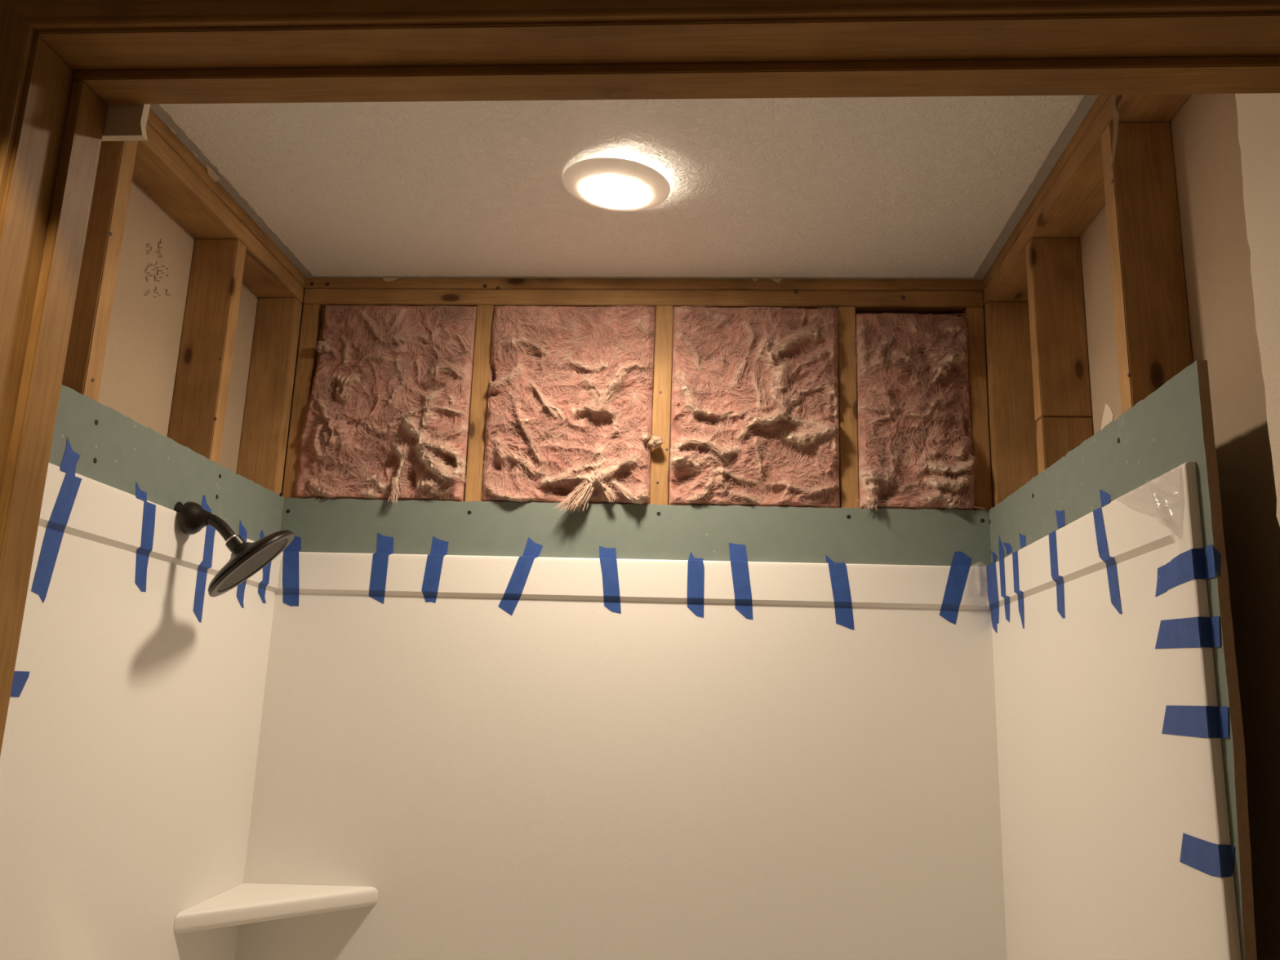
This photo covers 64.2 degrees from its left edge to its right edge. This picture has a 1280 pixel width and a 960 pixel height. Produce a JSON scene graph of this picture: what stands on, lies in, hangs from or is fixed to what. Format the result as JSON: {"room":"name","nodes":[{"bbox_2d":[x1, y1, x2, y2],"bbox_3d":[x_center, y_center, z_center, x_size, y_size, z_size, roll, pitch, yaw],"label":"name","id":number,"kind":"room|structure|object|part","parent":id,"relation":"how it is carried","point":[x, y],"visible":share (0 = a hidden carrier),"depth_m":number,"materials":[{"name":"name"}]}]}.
{"room":"building under construction","nodes":[
{"label":"building under construction","id":0,"kind":"room"},
{"bbox_2d":[102,104,150,141],"bbox_3d":[0.025,0.433,0.794,3.800,2.412,0.112,1,-13,4],"label":"wall","id":1,"kind":"structure","parent":0,"point":[122,122],"depth_m":1.06,"materials":[{"name":"paint"}]},
{"bbox_2d":[0,0,106,755],"bbox_3d":[-0.615,0.558,0.786,0.054,2.126,0.137,-6,-15,30],"label":"trim","id":2,"kind":"structure","parent":1,"relation":"attached to","point":[52,122],"depth_m":0.96,"materials":[{"name":"brown wood"}]},
{"bbox_2d":[7,0,1279,104],"bbox_3d":[0.049,-0.431,0.976,1.365,0.072,0.119,1,-13,4],"label":"trim","id":3,"kind":"structure","parent":1,"relation":"attached to","point":[126,51],"depth_m":0.96,"materials":[{"name":"brown wood"}]},
{"bbox_2d":[61,107,305,494],"bbox_3d":[-0.891,0.574,1.541,0.103,2.413,1.292,1,-13,4],"label":"wall","id":4,"kind":"structure","parent":0,"point":[185,325],"depth_m":1.93,"materials":[{"name":"brown wood"}]},
{"bbox_2d":[48,384,284,541],"bbox_3d":[-0.836,0.610,1.523,0.013,1.437,1.100,1,-13,4],"label":"panel","id":5,"kind":"object","parent":4,"relation":"attached to","point":[116,451],"visible":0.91,"depth_m":1.69,"materials":[{"name":"green"}]},
{"bbox_2d":[0,462,281,959],"bbox_3d":[-0.825,0.672,1.510,0.013,1.312,1.084,1,-13,4],"label":"surround panel","id":6,"kind":"object","parent":5,"relation":"attached to","point":[128,757],"visible":0.73,"depth_m":1.61,"materials":[{"name":"white plastic"}]},
{"bbox_2d":[9,671,29,697],"bbox_3d":[-0.830,0.271,1.354,0.001,0.034,0.052,1,-13,4],"label":"tape","id":7,"kind":"object","parent":6,"relation":"attached to","point":[20,678],"visible":0.65,"depth_m":1.36,"materials":[{"name":"blue paper"}]},
{"bbox_2d":[31,436,81,602],"bbox_3d":[-0.820,0.055,1.440,0.014,0.238,0.068,1,-13,4],"label":"tape","id":8,"kind":"object","parent":6,"relation":"attached to","point":[57,523],"visible":1,"depth_m":1.43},
{"bbox_2d":[134,482,155,591],"bbox_3d":[-0.806,0.091,1.645,0.014,0.171,0.079,1,-13,4],"label":"tape","id":9,"kind":"object","parent":6,"relation":"attached to","point":[143,553],"visible":1,"depth_m":1.65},
{"bbox_2d":[193,495,215,622],"bbox_3d":[-0.792,0.143,1.858,0.014,0.228,0.065,1,-13,4],"label":"tape","id":10,"kind":"object","parent":6,"relation":"attached to","point":[206,563],"visible":0.87,"depth_m":1.85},
{"bbox_2d":[173,501,294,596],"bbox_3d":[-0.702,0.122,1.761,0.205,0.164,0.167,1,-13,4],"label":"shower head","id":11,"kind":"object","parent":6,"relation":"attached to","point":[247,558],"visible":0.98,"depth_m":1.74},
{"bbox_3d":[-0.739,0.083,1.761,0.093,0.056,0.020,1,-13,4],"label":"arm","id":12,"kind":"part","parent":11,"relation":"part of","materials":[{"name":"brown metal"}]},
{"bbox_3d":[-0.666,0.145,1.754,0.106,0.096,0.136,1,-13,4],"label":"nozzle plate","id":13,"kind":"part","parent":11,"relation":"part of","materials":[{"name":"rubber"}]},
{"bbox_2d":[236,520,247,608],"bbox_3d":[-0.782,0.163,2.001,0.014,0.169,0.071,1,-13,4],"label":"tape","id":14,"kind":"object","parent":6,"relation":"attached to","point":[242,531],"visible":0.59,"depth_m":2.01,"materials":[{"name":"blue paper"}]},
{"bbox_2d":[257,529,271,603],"bbox_3d":[-0.776,0.176,2.098,0.014,0.148,0.076,1,-13,4],"label":"tape","id":15,"kind":"object","parent":6,"relation":"attached to","point":[266,570],"visible":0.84,"depth_m":2.10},
{"bbox_3d":[-0.852,-0.555,1.754,0.089,0.038,1.197,1,-13,4],"label":"plate","id":16,"kind":"part","parent":4,"relation":"part of","materials":[{"name":"brown wood"}]},
{"bbox_3d":[-0.851,-0.593,1.763,0.089,0.038,1.197,1,-13,4],"label":"plate","id":17,"kind":"part","parent":4,"relation":"part of","materials":[{"name":"brown wood"}]},
{"bbox_2d":[149,94,1099,282],"bbox_3d":[0.033,-0.836,0.622,3.800,0.028,3.412,1,-13,4],"label":"ceiling","id":18,"kind":"structure","parent":0,"point":[776,189],"depth_m":1.87,"materials":[{"name":"white paint"}]},
{"bbox_2d":[562,157,670,211],"bbox_3d":[-0.044,-0.535,1.868,0.198,0.026,0.198,1,-13,4],"label":"recessed light","id":19,"kind":"object","parent":18,"relation":"in","point":[612,184],"visible":1,"depth_m":1.84,"materials":[{"name":"white plastic"}]},
{"bbox_2d":[280,277,993,547],"bbox_3d":[-0.042,0.723,2.076,1.740,2.413,0.103,1,-13,4],"label":"wall","id":20,"kind":"structure","parent":0,"point":[851,297],"depth_m":2.26,"materials":[{"name":"brown wood"}]},
{"bbox_2d":[293,305,476,504],"bbox_3d":[-0.560,-0.134,2.266,0.381,0.534,0.135,1,-13,4],"label":"insulation batt","id":21,"kind":"object","parent":20,"relation":"attached to","point":[387,418],"visible":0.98,"depth_m":2.24,"materials":[{"name":"pink fabric"}]},
{"bbox_2d":[315,340,330,353],"bbox_3d":[-0.709,-0.297,2.285,0.037,0.027,0.035,1,-13,4],"label":"lump","id":22,"kind":"object","parent":21,"relation":"attached to","point":[323,347],"visible":1,"depth_m":2.27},
{"bbox_2d":[481,305,657,511],"bbox_3d":[-0.152,-0.130,2.227,0.372,0.534,0.158,1,-13,4],"label":"insulation batt","id":23,"kind":"object","parent":20,"relation":"attached to","point":[582,378],"visible":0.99,"depth_m":2.21,"materials":[{"name":"pink fabric"}]},
{"bbox_2d":[235,551,1007,959],"bbox_3d":[-0.050,0.805,1.985,1.497,1.312,0.013,1,-13,4],"label":"surround panel","id":24,"kind":"object","parent":20,"relation":"attached to","point":[566,775],"visible":0.91,"depth_m":2.04,"materials":[{"name":"white plastic"}]},
{"bbox_2d":[173,883,377,933],"bbox_3d":[-0.663,0.797,1.892,0.276,0.050,0.264,1,-13,4],"label":"corner shelf","id":25,"kind":"object","parent":24,"relation":"attached to","point":[244,903],"visible":1,"depth_m":1.91,"materials":[{"name":"white plastic"}]},
{"bbox_2d":[282,535,301,606],"bbox_3d":[-0.742,0.190,2.171,0.048,0.156,0.014,1,-13,4],"label":"tape","id":26,"kind":"object","parent":24,"relation":"attached to","point":[291,553],"visible":0.96,"depth_m":2.16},
{"bbox_2d":[368,533,393,604],"bbox_3d":[-0.548,0.186,2.160,0.043,0.153,0.014,1,-13,4],"label":"tape","id":27,"kind":"object","parent":24,"relation":"attached to","point":[384,544],"visible":1,"depth_m":2.15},
{"bbox_2d":[421,536,448,603],"bbox_3d":[-0.433,0.188,2.152,0.046,0.143,0.014,1,-13,4],"label":"tape","id":28,"kind":"object","parent":24,"relation":"attached to","point":[439,548],"visible":1,"depth_m":2.14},
{"bbox_2d":[497,537,542,615],"bbox_3d":[-0.251,0.200,2.137,0.086,0.168,0.014,1,-13,4],"label":"tape","id":29,"kind":"object","parent":24,"relation":"attached to","point":[515,587],"visible":1,"depth_m":2.13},
{"bbox_2d":[599,546,621,613],"bbox_3d":[-0.063,0.206,2.123,0.052,0.142,0.014,1,-13,4],"label":"tape","id":30,"kind":"object","parent":24,"relation":"attached to","point":[607,556],"visible":1,"depth_m":2.12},
{"bbox_2d":[687,551,704,617],"bbox_3d":[0.115,0.215,2.109,0.035,0.138,0.014,1,-13,4],"label":"tape","id":31,"kind":"object","parent":24,"relation":"attached to","point":[695,567],"visible":1,"depth_m":2.10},
{"bbox_2d":[728,542,752,619],"bbox_3d":[0.208,0.207,2.105,0.051,0.159,0.014,1,-13,4],"label":"tape","id":32,"kind":"object","parent":24,"relation":"attached to","point":[738,555],"visible":1,"depth_m":2.10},
{"bbox_2d":[826,555,854,630],"bbox_3d":[0.409,0.229,2.087,0.055,0.154,0.014,1,-13,4],"label":"tape","id":33,"kind":"object","parent":24,"relation":"attached to","point":[837,571],"visible":1,"depth_m":2.08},
{"bbox_2d":[939,551,971,624],"bbox_3d":[0.643,0.218,2.074,0.070,0.150,0.014,1,-13,4],"label":"tape","id":34,"kind":"object","parent":24,"relation":"attached to","point":[961,562],"visible":1,"depth_m":2.07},
{"bbox_2d":[280,497,991,566],"bbox_3d":[-0.047,0.749,2.011,1.499,1.433,0.013,1,-13,4],"label":"panel","id":35,"kind":"object","parent":20,"relation":"attached to","point":[773,534],"visible":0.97,"depth_m":2.15,"materials":[{"name":"green"}]},
{"bbox_3d":[-0.006,-0.399,2.325,1.525,0.038,0.089,1,-13,4],"label":"plate","id":36,"kind":"part","parent":20,"relation":"part of","materials":[{"name":"brown wood"}]},
{"bbox_3d":[-0.005,-0.436,2.333,1.700,0.038,0.089,1,-13,4],"label":"plate","id":37,"kind":"part","parent":20,"relation":"part of","materials":[{"name":"brown wood"}]},
{"bbox_2d":[646,435,663,448],"bbox_3d":[0.032,-0.081,2.177,0.030,0.027,0.031,5,-13,-14],"label":"lump","id":38,"kind":"object","parent":20,"relation":"attached to","point":[655,442],"visible":1,"depth_m":2.17,"materials":[{"name":"beige"}]},
{"bbox_2d":[667,305,841,507],"bbox_3d":[0.245,-0.121,2.205,0.371,0.533,0.146,1,-13,4],"label":"insulation batt","id":39,"kind":"object","parent":20,"relation":"attached to","point":[754,400],"visible":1,"depth_m":2.18,"materials":[{"name":"pink fabric"}]},
{"bbox_2d":[851,312,977,510],"bbox_3d":[0.583,-0.108,2.183,0.256,0.519,0.140,1,-13,4],"label":"insulation batt","id":40,"kind":"object","parent":20,"relation":"attached to","point":[915,451],"visible":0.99,"depth_m":2.16,"materials":[{"name":"pink fabric"}]},
{"bbox_2d":[982,93,1279,959],"bbox_3d":[0.724,0.599,1.425,0.114,2.413,1.301,1,-13,4],"label":"wall","id":41,"kind":"structure","parent":0,"point":[1107,287],"depth_m":1.46,"materials":[{"name":"brown wood"}]},
{"bbox_3d":[0.758,-0.567,1.651,0.089,0.038,1.197,1,-13,4],"label":"plate","id":42,"kind":"part","parent":41,"relation":"part of","materials":[{"name":"brown wood"}]},
{"bbox_3d":[0.757,-0.529,1.643,0.089,0.038,1.197,1,-13,4],"label":"plate","id":43,"kind":"part","parent":41,"relation":"part of","materials":[{"name":"brown wood"}]},
{"bbox_2d":[1109,94,1118,174],"bbox_3d":[0.695,-0.508,1.497,0.022,0.132,0.001,1,-13,4],"label":"paper strip","id":44,"kind":"object","parent":41,"relation":"attached to","point":[1115,111],"visible":0.84,"depth_m":1.50,"materials":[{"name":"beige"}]},
{"bbox_2d":[987,462,1241,959],"bbox_3d":[0.663,0.717,1.502,0.013,1.312,0.891,1,-13,4],"label":"surround panel","id":45,"kind":"object","parent":41,"relation":"attached to","point":[1097,803],"visible":0.98,"depth_m":1.44,"materials":[{"name":"white plastic"}]},
{"bbox_2d":[986,551,999,633],"bbox_3d":[0.707,0.218,2.032,0.014,0.173,0.097,1,-13,4],"label":"tape","id":46,"kind":"object","parent":45,"relation":"attached to","point":[992,584],"visible":1,"depth_m":2.03,"materials":[{"name":"blue paper"}]},
{"bbox_2d":[999,542,1012,622],"bbox_3d":[0.702,0.193,1.954,0.014,0.160,0.075,1,-13,4],"label":"tape","id":47,"kind":"object","parent":45,"relation":"attached to","point":[1008,548],"visible":1,"depth_m":1.95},
{"bbox_2d":[1012,532,1025,628],"bbox_3d":[0.696,0.181,1.862,0.014,0.180,0.057,1,-13,4],"label":"tape","id":48,"kind":"object","parent":45,"relation":"attached to","point":[1022,538],"visible":1,"depth_m":1.87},
{"bbox_2d":[1048,509,1065,617],"bbox_3d":[0.682,0.131,1.647,0.014,0.183,0.079,1,-13,4],"label":"tape","id":49,"kind":"object","parent":45,"relation":"attached to","point":[1057,579],"visible":1,"depth_m":1.66,"materials":[{"name":"blue paper"}]},
{"bbox_2d":[1093,488,1122,613],"bbox_3d":[0.669,0.099,1.457,0.014,0.191,0.069,1,-13,4],"label":"tape","id":50,"kind":"object","parent":45,"relation":"attached to","point":[1102,544],"visible":1,"depth_m":1.46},
{"bbox_2d":[1155,615,1220,648],"bbox_3d":[0.651,0.184,1.220,0.013,0.040,0.150,1,-13,4],"label":"tape","id":51,"kind":"object","parent":45,"relation":"attached to","point":[1193,632],"visible":1,"depth_m":1.19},
{"bbox_2d":[1155,544,1221,596],"bbox_3d":[0.651,0.111,1.232,0.018,0.045,0.146,2,-13,-1],"label":"tape","id":52,"kind":"object","parent":45,"relation":"attached to","point":[1203,563],"visible":1,"depth_m":1.20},
{"bbox_2d":[1161,705,1228,737],"bbox_3d":[0.648,0.283,1.197,0.013,0.037,0.150,1,-13,4],"label":"tape","id":53,"kind":"object","parent":45,"relation":"attached to","point":[1202,722],"visible":1,"depth_m":1.17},
{"bbox_2d":[1179,832,1234,877],"bbox_3d":[0.643,0.426,1.161,0.013,0.038,0.111,1,-13,4],"label":"tape","id":54,"kind":"object","parent":45,"relation":"attached to","point":[1211,859],"visible":1,"depth_m":1.14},
{"bbox_2d":[988,360,1257,959],"bbox_3d":[0.677,0.657,1.505,0.013,1.433,0.921,1,-13,4],"label":"panel","id":55,"kind":"object","parent":41,"relation":"attached to","point":[1167,429],"visible":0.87,"depth_m":1.27,"materials":[{"name":"green"}]},
{"bbox_2d":[998,536,1004,559],"bbox_3d":[0.714,0.131,2.017,0.001,0.048,0.034,1,-13,4],"label":"tape","id":56,"kind":"object","parent":55,"relation":"attached to","point":[1000,545],"visible":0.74,"depth_m":2.02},
{"bbox_2d":[1101,403,1113,429],"bbox_3d":[0.737,-0.097,1.610,0.001,0.049,0.054,1,-13,4],"label":"paper scrap","id":57,"kind":"object","parent":55,"relation":"attached to","point":[1108,415],"visible":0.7,"depth_m":1.61,"materials":[{"name":"beige paper"}]}
]}

